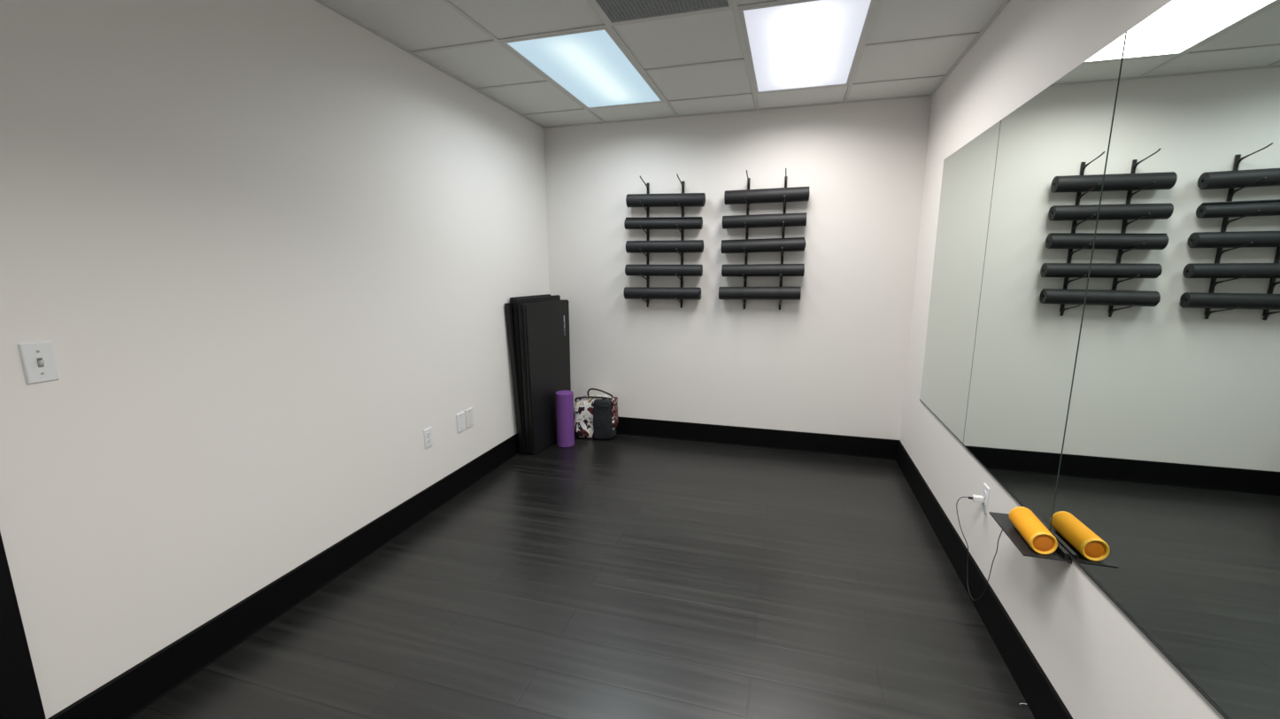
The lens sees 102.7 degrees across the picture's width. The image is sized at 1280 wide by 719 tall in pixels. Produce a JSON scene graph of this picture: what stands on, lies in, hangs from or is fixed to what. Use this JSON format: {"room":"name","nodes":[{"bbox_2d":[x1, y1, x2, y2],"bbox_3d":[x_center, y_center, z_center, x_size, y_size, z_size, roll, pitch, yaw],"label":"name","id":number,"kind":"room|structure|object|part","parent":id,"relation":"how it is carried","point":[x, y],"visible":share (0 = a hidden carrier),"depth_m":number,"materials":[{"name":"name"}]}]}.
{"room":"yoga studio","nodes":[
{"label":"yoga studio","id":0,"kind":"room"},
{"bbox_2d":[0,0,549,718],"bbox_3d":[-1.665,-0.169,1.822,0.100,2.651,5.796,3,11,16],"label":"wall","id":1,"kind":"structure","parent":0,"point":[261,250],"depth_m":1.93,"materials":[{"name":"white paint"}]},
{"bbox_2d":[0,532,46,718],"bbox_3d":[-1.879,0.260,0.833,0.075,2.160,1.070,3,11,16],"label":"door","id":2,"kind":"structure","parent":1,"relation":"in","point":[19,694],"depth_m":1.43,"materials":[{"name":"black paint"}]},
{"bbox_2d":[17,340,59,384],"bbox_3d":[-1.714,0.009,1.464,0.020,0.117,0.069,3,11,16],"label":"toggle switch","id":3,"kind":"object","parent":1,"relation":"attached to","point":[38,361],"visible":1,"depth_m":1.46,"materials":[{"name":"white plastic"}]},
{"bbox_2d":[47,432,520,718],"bbox_3d":[-1.277,0.855,3.146,0.016,0.162,3.431,3,11,16],"label":"baseboard","id":4,"kind":"structure","parent":1,"relation":"attached to","point":[134,690],"depth_m":2.12,"materials":[{"name":"black rubber"}]},
{"bbox_2d":[423,426,432,448],"bbox_3d":[-1.278,0.473,3.090,0.009,0.117,0.069,3,11,16],"label":"power outlet","id":5,"kind":"object","parent":1,"relation":"attached to","point":[427,433],"visible":1,"depth_m":3.08,"materials":[{"name":"white plastic"}]},
{"bbox_2d":[455,410,465,432],"bbox_3d":[-1.188,0.416,3.394,0.009,0.129,0.083,3,11,16],"label":"blank wall plate","id":6,"kind":"object","parent":1,"relation":"attached to","point":[459,417],"visible":1,"depth_m":3.39,"materials":[{"name":"white plastic"}]},
{"bbox_2d":[464,407,473,428],"bbox_3d":[-1.161,0.397,3.485,0.009,0.129,0.083,3,11,16],"label":"blank wall plate","id":7,"kind":"object","parent":1,"relation":"attached to","point":[468,412],"visible":1,"depth_m":3.48,"materials":[{"name":"white plastic"}]},
{"bbox_2d":[314,0,1010,128],"bbox_3d":[-0.214,-1.381,1.172,2.926,0.008,5.796,3,11,16],"label":"trim","id":8,"kind":"structure","parent":1,"relation":"attached to","point":[1005,3],"depth_m":3.27,"materials":[{"name":"grey paint"}]},
{"bbox_2d":[411,0,979,123],"bbox_3d":[-0.214,-1.382,1.172,2.926,0.006,5.796,3,11,16],"label":"grid","id":9,"kind":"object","parent":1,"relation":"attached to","point":[736,7],"depth_m":2.71,"materials":[{"name":"grey paint"}]},
{"bbox_2d":[131,433,1034,718],"bbox_3d":[-0.210,1.258,1.652,3.126,0.100,5.996,3,11,16],"label":"floor","id":10,"kind":"structure","parent":0,"point":[620,576],"depth_m":2.23,"materials":[{"name":"black wood"}]},
{"bbox_2d":[504,293,560,454],"bbox_3d":[-0.854,0.103,4.225,0.093,1.250,0.669,5,11,24],"label":"mat","id":11,"kind":"object","parent":10,"relation":"on","point":[512,314],"visible":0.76,"depth_m":3.96,"materials":[{"name":"black plastic"}]},
{"bbox_2d":[517,299,570,454],"bbox_3d":[-0.765,0.126,4.226,0.084,1.203,0.624,5,11,24],"label":"mat","id":12,"kind":"object","parent":10,"relation":"on","point":[543,327],"visible":0.92,"depth_m":4.11,"materials":[{"name":"black plastic"}]},
{"bbox_2d":[555,390,574,447],"bbox_3d":[-0.627,0.496,4.285,0.146,0.458,0.146,3,11,16],"label":"foam roller","id":13,"kind":"object","parent":10,"relation":"on","point":[564,398],"visible":1,"depth_m":4.23,"materials":[{"name":"purple rubber"}]},
{"bbox_2d":[573,387,618,439],"bbox_3d":[-0.384,0.465,4.482,0.385,0.440,0.224,0,10,3],"label":"bag","id":14,"kind":"object","parent":10,"relation":"on","point":[596,416],"visible":1,"depth_m":4.41,"materials":[{"name":"fabric"}]},
{"bbox_3d":[-0.344,0.297,4.457,0.233,0.101,0.030,0,10,3],"label":"handle","id":15,"kind":"part","parent":14,"relation":"part of","materials":[{"name":"black fabric"}]},
{"bbox_3d":[-0.220,0.464,4.475,0.057,0.272,0.128,0,10,3],"label":"panel","id":16,"kind":"part","parent":14,"relation":"part of","materials":[{"name":"multicoloured fabric"}]},
{"bbox_2d":[322,0,1005,126],"bbox_3d":[-0.214,-1.462,1.158,3.126,0.155,5.996,3,11,16],"label":"ceiling","id":17,"kind":"structure","parent":0,"point":[414,25],"depth_m":2.73,"materials":[{"name":"tile"}]},
{"bbox_2d":[501,27,663,108],"bbox_3d":[-0.275,-1.782,3.133,0.587,0.092,1.196,3,11,16],"label":"ceiling light","id":18,"kind":"object","parent":17,"relation":"attached to","point":[591,66],"visible":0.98,"depth_m":3.00,"materials":[{"name":"white plastic"}]},
{"bbox_2d":[591,0,732,24],"bbox_3d":[0.055,-1.556,2.109,0.587,0.014,0.587,3,11,16],"label":"ceiling vent","id":19,"kind":"object","parent":17,"relation":"in","point":[615,11],"visible":0.99,"depth_m":2.32,"materials":[{"name":"grey metal"}]},
{"bbox_2d":[738,0,875,92],"bbox_3d":[0.895,-1.722,2.798,0.587,0.092,1.196,3,11,16],"label":"ceiling light","id":20,"kind":"object","parent":17,"relation":"attached to","point":[802,44],"visible":1,"depth_m":2.66,"materials":[{"name":"white plastic"}]},
{"bbox_2d":[544,96,932,439],"bbox_3d":[0.611,-0.603,4.191,3.126,2.651,0.100,3,11,16],"label":"wall","id":21,"kind":"structure","parent":0,"point":[833,359],"depth_m":4.05,"materials":[{"name":"white paint"}]},
{"bbox_2d":[640,173,684,308],"bbox_3d":[0.173,-0.919,4.083,0.309,1.022,0.239,3,11,16],"label":"rack","id":22,"kind":"object","parent":21,"relation":"attached to","point":[647,185],"visible":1,"depth_m":4.15,"materials":[{"name":"black metal"}]},
{"bbox_3d":[0.034,-1.019,4.105,0.017,0.097,0.237,3,11,16],"label":"arm","id":23,"kind":"part","parent":22,"relation":"part of","materials":[{"name":"black metal"}]},
{"bbox_3d":[0.034,-1.198,4.073,0.017,0.097,0.237,3,11,16],"label":"arm","id":24,"kind":"part","parent":22,"relation":"part of","materials":[{"name":"black metal"}]},
{"bbox_3d":[0.033,-1.381,4.039,0.017,0.097,0.237,3,11,16],"label":"arm","id":25,"kind":"part","parent":22,"relation":"part of","materials":[{"name":"black metal"}]},
{"bbox_3d":[0.066,-0.948,4.229,0.020,0.978,0.014,3,11,16],"label":"rail","id":26,"kind":"part","parent":22,"relation":"part of","materials":[{"name":"black metal"}]},
{"bbox_2d":[623,286,701,300],"bbox_3d":[0.177,-0.543,4.199,0.641,0.098,0.095,3,11,16],"label":"yoga mat","id":27,"kind":"object","parent":22,"relation":"on","point":[629,292],"visible":1,"depth_m":4.16,"materials":[{"name":"black rubber"}]},
{"bbox_2d":[624,216,702,229],"bbox_3d":[0.184,-1.092,4.101,0.631,0.094,0.083,4,11,16],"label":"yoga mat","id":28,"kind":"object","parent":22,"relation":"on","point":[630,222],"visible":1,"depth_m":4.07,"materials":[{"name":"black rubber"}]},
{"bbox_2d":[624,264,702,276],"bbox_3d":[0.193,-0.726,4.161,0.633,0.092,0.095,3,11,16],"label":"yoga mat","id":29,"kind":"object","parent":22,"relation":"on","point":[651,270],"visible":1,"depth_m":4.12,"materials":[{"name":"black rubber"}]},
{"bbox_2d":[625,239,703,253],"bbox_3d":[0.200,-0.911,4.129,0.635,0.096,0.100,3,11,16],"label":"yoga mat","id":30,"kind":"object","parent":22,"relation":"on","point":[682,245],"visible":1,"depth_m":4.09,"materials":[{"name":"black rubber"}]},
{"bbox_2d":[625,192,705,207],"bbox_3d":[0.204,-1.264,4.060,0.631,0.101,0.098,4,11,16],"label":"yoga mat","id":31,"kind":"object","parent":22,"relation":"on","point":[669,199],"visible":1,"depth_m":4.02,"materials":[{"name":"black rubber"}]},
{"bbox_3d":[0.311,-1.005,4.026,0.017,0.097,0.237,3,11,16],"label":"arm","id":32,"kind":"part","parent":22,"relation":"part of","materials":[{"name":"black metal"}]},
{"bbox_3d":[0.311,-1.184,3.993,0.017,0.097,0.237,3,11,16],"label":"arm","id":33,"kind":"part","parent":22,"relation":"part of","materials":[{"name":"black metal"}]},
{"bbox_3d":[0.311,-1.367,3.960,0.017,0.097,0.237,3,11,16],"label":"arm","id":34,"kind":"part","parent":22,"relation":"part of","materials":[{"name":"black metal"}]},
{"bbox_3d":[0.343,-0.934,4.149,0.020,0.978,0.014,3,11,16],"label":"rail","id":35,"kind":"part","parent":22,"relation":"part of","materials":[{"name":"black metal"}]},
{"bbox_2d":[573,412,898,460],"bbox_3d":[0.597,0.631,4.359,2.902,0.162,0.016,3,11,16],"label":"baseboard","id":36,"kind":"structure","parent":21,"relation":"attached to","point":[807,442],"depth_m":4.24,"materials":[{"name":"black rubber"}]},
{"bbox_2d":[741,168,787,309],"bbox_3d":[0.936,-0.881,3.865,0.294,1.022,0.239,3,11,16],"label":"rack","id":37,"kind":"object","parent":21,"relation":"attached to","point":[785,176],"visible":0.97,"depth_m":3.93,"materials":[{"name":"black metal"}]},
{"bbox_3d":[0.836,-0.909,4.008,0.020,0.978,0.014,3,11,16],"label":"rail","id":38,"kind":"part","parent":37,"relation":"part of","materials":[{"name":"black metal"}]},
{"bbox_3d":[0.804,-1.159,3.852,0.017,0.097,0.237,3,11,16],"label":"arm","id":39,"kind":"part","parent":37,"relation":"part of","materials":[{"name":"black metal"}]},
{"bbox_3d":[0.803,-1.342,3.819,0.017,0.097,0.237,3,11,16],"label":"arm","id":40,"kind":"part","parent":37,"relation":"part of","materials":[{"name":"black metal"}]},
{"bbox_2d":[718,286,801,300],"bbox_3d":[0.925,-0.516,3.983,0.621,0.100,0.104,2,11,16],"label":"yoga mat","id":41,"kind":"object","parent":37,"relation":"on","point":[782,293],"visible":1,"depth_m":3.94,"materials":[{"name":"black rubber"}]},
{"bbox_2d":[720,237,805,253],"bbox_3d":[0.940,-0.873,3.917,0.628,0.101,0.098,2,10,16],"label":"yoga mat","id":42,"kind":"object","parent":37,"relation":"on","point":[789,243],"visible":1,"depth_m":3.88,"materials":[{"name":"black rubber"}]},
{"bbox_2d":[721,263,804,276],"bbox_3d":[0.945,-0.688,3.946,0.619,0.094,0.097,2,11,16],"label":"yoga mat","id":43,"kind":"object","parent":37,"relation":"on","point":[747,269],"visible":1,"depth_m":3.91,"materials":[{"name":"black rubber"}]},
{"bbox_2d":[722,212,806,228],"bbox_3d":[0.936,-1.052,3.886,0.623,0.097,0.100,2,11,16],"label":"yoga mat","id":44,"kind":"object","parent":37,"relation":"on","point":[790,219],"visible":1,"depth_m":3.84,"materials":[{"name":"black rubber"}]},
{"bbox_2d":[724,186,809,204],"bbox_3d":[0.950,-1.230,3.846,0.617,0.103,0.099,2,11,16],"label":"yoga mat","id":45,"kind":"object","parent":37,"relation":"on","point":[794,194],"visible":1,"depth_m":3.81,"materials":[{"name":"black rubber"}]},
{"bbox_3d":[1.067,-0.790,3.841,0.017,0.097,0.237,3,11,16],"label":"arm","id":46,"kind":"part","parent":37,"relation":"part of","materials":[{"name":"black metal"}]},
{"bbox_3d":[1.067,-0.967,3.809,0.017,0.097,0.237,3,11,16],"label":"arm","id":47,"kind":"part","parent":37,"relation":"part of","materials":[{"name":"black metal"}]},
{"bbox_3d":[1.099,-0.896,3.933,0.020,0.978,0.014,3,11,16],"label":"rail","id":48,"kind":"part","parent":37,"relation":"part of","materials":[{"name":"black metal"}]},
{"bbox_3d":[1.067,-1.146,3.777,0.017,0.097,0.237,3,11,16],"label":"arm","id":49,"kind":"part","parent":37,"relation":"part of","materials":[{"name":"black metal"}]},
{"bbox_3d":[1.067,-1.329,3.743,0.017,0.097,0.237,3,11,16],"label":"arm","id":50,"kind":"part","parent":37,"relation":"part of","materials":[{"name":"black metal"}]},
{"bbox_2d":[899,0,1225,718],"bbox_3d":[1.241,-0.022,0.990,0.100,2.651,5.796,3,11,16],"label":"wall","id":51,"kind":"structure","parent":0,"point":[1098,662],"depth_m":1.93,"materials":[{"name":"white paint"}]},
{"bbox_2d":[919,119,1001,442],"bbox_3d":[1.732,-0.401,2.832,0.006,1.508,0.897,3,11,16],"label":"wall mirror","id":52,"kind":"object","parent":51,"relation":"attached to","point":[968,173],"visible":1,"depth_m":2.73,"materials":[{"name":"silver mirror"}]},
{"bbox_2d":[895,439,1072,718],"bbox_3d":[1.187,1.200,1.228,0.016,0.162,5.796,3,11,16],"label":"baseboard","id":53,"kind":"structure","parent":51,"relation":"attached to","point":[1038,692],"depth_m":2.09,"materials":[{"name":"black rubber"}]},
{"bbox_2d":[980,482,990,513],"bbox_3d":[1.511,0.607,2.244,0.009,0.117,0.069,3,11,16],"label":"power outlet","id":54,"kind":"object","parent":51,"relation":"attached to","point":[985,494],"visible":0.95,"depth_m":2.23,"materials":[{"name":"white plastic"}]},
{"bbox_2d":[971,494,985,502],"bbox_3d":[1.491,0.613,2.251,0.046,0.026,0.028,3,11,16],"label":"charger","id":55,"kind":"object","parent":54,"relation":"attached to","point":[979,498],"visible":1,"depth_m":2.24,"materials":[{"name":"white plastic"}]},
{"bbox_2d":[956,496,1002,600],"bbox_3d":[1.396,0.813,2.085,0.095,0.569,0.585,3,11,16],"label":"charging cable","id":56,"kind":"object","parent":55,"relation":"hanging from","point":[969,497],"visible":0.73,"depth_m":2.26,"materials":[{"name":"black plastic"}]},
{"bbox_2d":[988,511,1071,563],"bbox_3d":[1.300,0.584,1.718,0.128,0.038,0.293,3,11,16],"label":"wall shelf","id":57,"kind":"object","parent":51,"relation":"attached to","point":[1060,553],"visible":0.54,"depth_m":1.65,"materials":[{"name":"black"}]},
{"bbox_2d":[1008,506,1057,554],"bbox_3d":[1.284,0.556,1.677,0.074,0.074,0.192,3,11,18],"label":"speaker","id":58,"kind":"object","parent":57,"relation":"on","point":[1036,534],"visible":1,"depth_m":1.62},
{"bbox_2d":[963,31,1126,532],"bbox_3d":[1.481,-0.246,1.982,0.006,1.508,0.896,3,11,16],"label":"wall mirror","id":59,"kind":"object","parent":51,"relation":"attached to","point":[1053,149],"visible":0.91,"depth_m":1.84,"materials":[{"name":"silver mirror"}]},
{"bbox_2d":[919,399,1229,718],"bbox_3d":[1.481,0.499,2.116,0.008,0.006,2.699,3,11,16],"label":"channel","id":60,"kind":"object","parent":51,"relation":"attached to","point":[1106,592],"visible":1,"depth_m":1.29,"materials":[{"name":"grey metal"}]},
{"bbox_2d":[1050,0,1279,718],"bbox_3d":[1.229,-0.091,1.129,0.006,1.508,0.898,3,11,16],"label":"wall mirror","id":61,"kind":"object","parent":51,"relation":"attached to","point":[1168,493],"visible":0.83,"depth_m":1.14,"materials":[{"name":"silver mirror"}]}
]}

